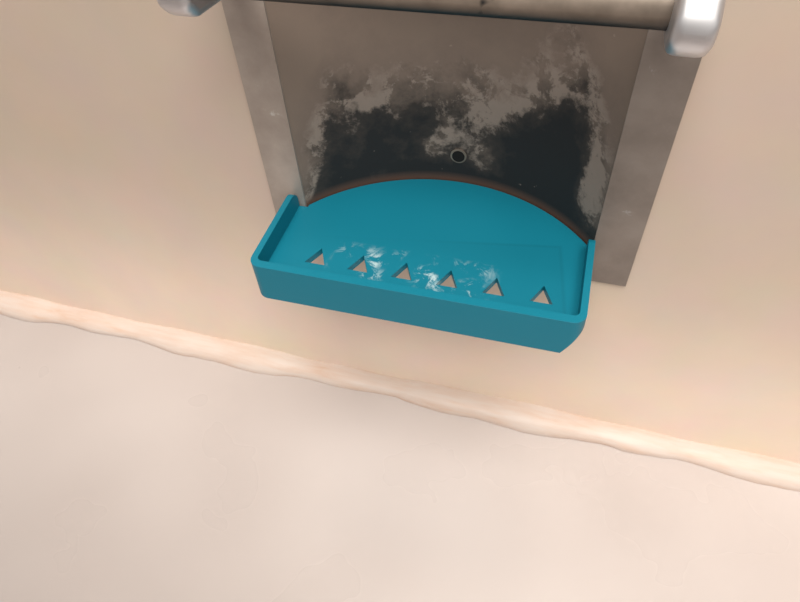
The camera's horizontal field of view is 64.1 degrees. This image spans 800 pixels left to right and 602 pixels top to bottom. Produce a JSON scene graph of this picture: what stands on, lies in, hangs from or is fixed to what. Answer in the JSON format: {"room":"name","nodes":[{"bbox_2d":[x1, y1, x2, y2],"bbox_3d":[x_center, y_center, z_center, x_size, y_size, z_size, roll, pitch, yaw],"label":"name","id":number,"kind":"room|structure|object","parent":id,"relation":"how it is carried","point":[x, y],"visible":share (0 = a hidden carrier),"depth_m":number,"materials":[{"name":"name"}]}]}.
{"room":"bathroom","nodes":[
{"label":"bathroom","id":0,"kind":"room"},
{"bbox_2d":[0,0,799,462],"bbox_3d":[0.014,-0.416,-0.057,2.600,2.400,0.160,10,51,12],"label":"wall","id":1,"kind":"structure","parent":0,"point":[134,185],"depth_m":0.29,"materials":[{"name":"beige paint"}]},
{"bbox_2d":[0,290,799,491],"bbox_3d":[-0.026,0.044,0.383,1.760,0.018,0.028,11,51,11],"label":"caulk sealant","id":2,"kind":"structure","parent":1,"relation":"attached to","point":[524,417],"depth_m":0.37,"materials":[{"name":"beige plastic"}]},
{"bbox_2d":[157,0,725,286],"bbox_3d":[0.015,-0.067,0.226,0.158,0.152,0.078,10,51,12],"label":"soap holder","id":3,"kind":"object","parent":1,"relation":"attached to","point":[572,110],"visible":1,"depth_m":0.24,"materials":[{"name":"metal"}]},
{"bbox_2d":[251,179,595,352],"bbox_3d":[0.013,-0.026,0.268,0.130,0.019,0.078,10,51,12],"label":"soap dish","id":4,"kind":"object","parent":3,"relation":"attached to","point":[481,237],"visible":1,"depth_m":0.26,"materials":[{"name":"teal plastic"}]},
{"bbox_3d":[-0.183,1.075,0.281,2.600,0.030,2.060,10,51,12],"label":"floor","id":5,"kind":"structure","parent":0,"visible":0},
{"bbox_2d":[0,314,799,601],"bbox_3d":[-0.144,0.581,0.309,1.800,0.572,0.948,11,51,11],"label":"bathtub","id":6,"kind":"object","parent":5,"relation":"on","point":[131,470],"visible":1,"depth_m":0.33,"materials":[{"name":"ceramic"}]}
]}

